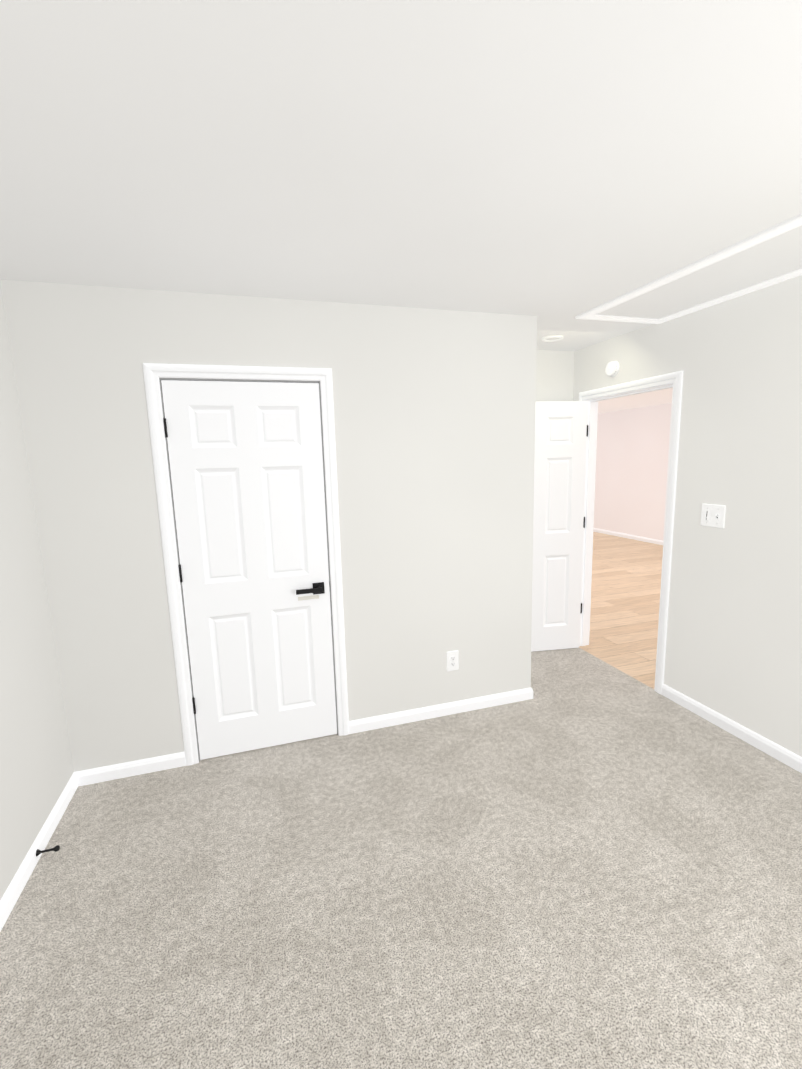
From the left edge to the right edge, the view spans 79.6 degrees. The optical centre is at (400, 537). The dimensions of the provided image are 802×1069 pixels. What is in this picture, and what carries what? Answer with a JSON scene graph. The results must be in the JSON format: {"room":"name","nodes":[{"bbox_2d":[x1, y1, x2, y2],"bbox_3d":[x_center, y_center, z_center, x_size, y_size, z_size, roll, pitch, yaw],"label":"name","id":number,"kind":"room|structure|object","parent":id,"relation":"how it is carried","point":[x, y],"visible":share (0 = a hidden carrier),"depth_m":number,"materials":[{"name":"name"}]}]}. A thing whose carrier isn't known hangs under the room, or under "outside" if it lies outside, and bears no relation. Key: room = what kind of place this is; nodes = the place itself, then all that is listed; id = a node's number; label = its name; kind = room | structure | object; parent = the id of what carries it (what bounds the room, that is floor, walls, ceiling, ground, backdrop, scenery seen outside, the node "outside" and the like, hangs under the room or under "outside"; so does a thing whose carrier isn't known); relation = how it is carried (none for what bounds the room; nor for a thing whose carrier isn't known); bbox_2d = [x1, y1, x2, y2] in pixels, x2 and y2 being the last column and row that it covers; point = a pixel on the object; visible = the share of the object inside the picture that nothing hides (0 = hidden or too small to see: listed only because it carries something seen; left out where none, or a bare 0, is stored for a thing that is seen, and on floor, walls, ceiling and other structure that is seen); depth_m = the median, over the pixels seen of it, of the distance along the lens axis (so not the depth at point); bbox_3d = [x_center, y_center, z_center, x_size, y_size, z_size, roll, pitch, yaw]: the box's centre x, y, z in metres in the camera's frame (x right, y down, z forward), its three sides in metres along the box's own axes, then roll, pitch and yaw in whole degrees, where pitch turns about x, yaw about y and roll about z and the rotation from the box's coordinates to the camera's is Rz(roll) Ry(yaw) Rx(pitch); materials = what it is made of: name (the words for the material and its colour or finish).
{"room":"empty bedroom","nodes":[
{"label":"empty bedroom","id":0,"kind":"room"},
{"bbox_2d":[0,281,73,900],"bbox_3d":[-1.332,0.296,0.881,0.115,2.440,4.790,-4,10,-17],"label":"wall","id":1,"kind":"structure","parent":0,"point":[36,769],"depth_m":2.07,"materials":[{"name":"paint"}]},
{"bbox_2d":[0,771,79,931],"bbox_3d":[-1.120,1.515,0.711,0.013,0.076,3.760,-4,10,-17],"label":"baseboard","id":2,"kind":"structure","parent":1,"relation":"attached to","point":[11,895],"depth_m":2.00,"materials":[{"name":"white wood"}]},
{"bbox_2d":[36,845,59,855],"bbox_3d":[-1.483,1.313,2.023,0.082,0.026,0.026,-4,10,-17],"label":"door stop","id":3,"kind":"object","parent":2,"relation":"attached to","point":[56,848],"visible":1,"depth_m":2.02,"materials":[{"name":"black metal"}]},
{"bbox_2d":[0,280,536,771],"bbox_3d":[-0.452,-0.030,2.735,2.680,2.440,0.115,-4,10,-17],"label":"wall","id":4,"kind":"structure","parent":0,"point":[434,416],"depth_m":2.57,"materials":[{"name":"paint"}]},
{"bbox_2d":[80,752,185,785],"bbox_3d":[-1.415,1.223,2.558,0.497,0.076,0.013,-4,10,-17],"label":"baseboard","id":5,"kind":"structure","parent":4,"relation":"attached to","point":[117,771],"depth_m":2.55,"materials":[{"name":"white wood"}]},
{"bbox_2d":[143,363,348,765],"bbox_3d":[-0.791,0.162,2.658,0.906,2.105,0.151,-4,10,-17],"label":"door frame","id":6,"kind":"structure","parent":4,"relation":"attached to","point":[155,375],"depth_m":2.53,"materials":[{"name":"white wood"}]},
{"bbox_2d":[161,380,336,759],"bbox_3d":[-0.777,0.200,2.626,0.781,2.020,0.135,-4,10,-17],"label":"closet door","id":7,"kind":"structure","parent":4,"relation":"in","point":[246,467],"depth_m":2.59,"materials":[{"name":"white wood"}]},
{"bbox_2d":[349,688,532,733],"bbox_3d":[0.289,1.093,3.072,1.260,0.076,0.013,-4,10,-17],"label":"baseboard","id":8,"kind":"structure","parent":4,"relation":"attached to","point":[376,722],"depth_m":3.05,"materials":[{"name":"white wood"}]},
{"bbox_2d":[447,650,458,671],"bbox_3d":[0.327,0.776,3.037,0.080,0.130,0.009,-4,10,-17],"label":"outlet","id":9,"kind":"object","parent":4,"relation":"attached to","point":[452,660],"visible":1,"depth_m":3.04,"materials":[{"name":"white plastic"}]},
{"bbox_2d":[0,648,801,1068],"bbox_3d":[0.392,1.400,1.590,3.655,0.060,4.790,-4,10,-17],"label":"floor carpet","id":10,"kind":"object","parent":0,"point":[582,860],"visible":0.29,"depth_m":1.78,"materials":[{"name":"grey carpet"}]},
{"bbox_2d":[0,0,801,413],"bbox_3d":[1.348,-1.754,5.125,7.975,0.100,11.815,-4,10,-17],"label":"ceiling","id":11,"kind":"structure","parent":0,"point":[556,166],"depth_m":1.28,"materials":[{"name":"paint"}]},
{"bbox_2d":[541,335,563,341],"bbox_3d":[1.075,-1.414,3.416,0.150,0.010,0.150,-4,10,-17],"label":"recessed light","id":12,"kind":"object","parent":11,"relation":"in","point":[553,338],"visible":0.94,"depth_m":3.42,"materials":[{"name":"white plastic"}]},
{"bbox_2d":[575,214,801,323],"bbox_3d":[1.549,-1.250,2.337,0.621,0.022,1.375,-4,10,-17],"label":"attic hatch","id":13,"kind":"structure","parent":11,"relation":"attached to","point":[767,257],"depth_m":2.33,"materials":[{"name":"white"}]},
{"bbox_2d":[536,350,573,400],"bbox_3d":[-0.223,-0.181,3.630,3.655,2.440,0.115,-4,10,-17],"label":"wall","id":14,"kind":"structure","parent":0,"point":[554,375],"depth_m":3.85,"materials":[{"name":"paint"}]},
{"bbox_2d":[579,532,662,688],"bbox_3d":[3.144,0.590,6.109,4.320,0.060,11.700,-4,10,-17],"label":"floor","id":15,"kind":"structure","parent":0,"point":[625,596],"depth_m":5.23,"materials":[{"name":"brown wood"}]},
{"bbox_2d":[594,403,671,540],"bbox_3d":[3.165,-0.647,5.925,4.435,2.440,11.930,-4,10,-17],"label":"wall","id":16,"kind":"structure","parent":0,"point":[632,455],"depth_m":9.06,"materials":[{"name":"paint"}]},
{"bbox_2d":[593,528,662,544],"bbox_3d":[5.199,0.366,6.718,0.013,0.076,11.700,-4,10,-17],"label":"baseboard","id":17,"kind":"structure","parent":16,"relation":"attached to","point":[649,540],"depth_m":9.25,"materials":[{"name":"white wood"}]},
{"bbox_2d":[573,275,801,756],"bbox_3d":[2.158,0.029,1.933,0.115,2.440,4.560,-4,10,-17],"label":"wall","id":18,"kind":"structure","parent":0,"point":[733,652],"depth_m":2.67,"materials":[{"name":"paint"}]},
{"bbox_2d":[531,401,587,651],"bbox_3d":[1.094,-0.058,3.893,0.776,2.020,0.195,-4,10,-17],"label":"entry door","id":19,"kind":"structure","parent":18,"relation":"in","point":[560,455],"depth_m":3.87,"materials":[{"name":"white wood"}]},
{"bbox_2d":[606,361,618,376],"bbox_3d":[1.517,-1.218,3.468,0.043,0.106,0.106,-4,10,-17],"label":"smoke detector","id":20,"kind":"object","parent":18,"relation":"attached to","point":[612,368],"visible":0.98,"depth_m":3.44,"materials":[{"name":"white plastic"}]},
{"bbox_2d":[579,371,683,693],"bbox_3d":[1.658,-0.054,3.571,0.151,2.105,0.971,-4,10,-17],"label":"door frame","id":21,"kind":"structure","parent":18,"relation":"attached to","point":[674,380],"depth_m":3.27,"materials":[{"name":"white wood"}]},
{"bbox_2d":[701,504,725,528],"bbox_3d":[1.810,-0.129,2.805,0.026,0.132,0.150,-4,10,-17],"label":"light switch","id":22,"kind":"object","parent":18,"relation":"attached to","point":[712,515],"visible":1,"depth_m":2.80,"materials":[{"name":"white plastic"}]},
{"bbox_2d":[661,684,801,772],"bbox_3d":[2.281,1.274,1.617,0.013,0.076,3.471,-4,10,-17],"label":"baseboard","id":23,"kind":"structure","parent":18,"relation":"attached to","point":[787,757],"depth_m":2.75,"materials":[{"name":"white wood"}]}
]}

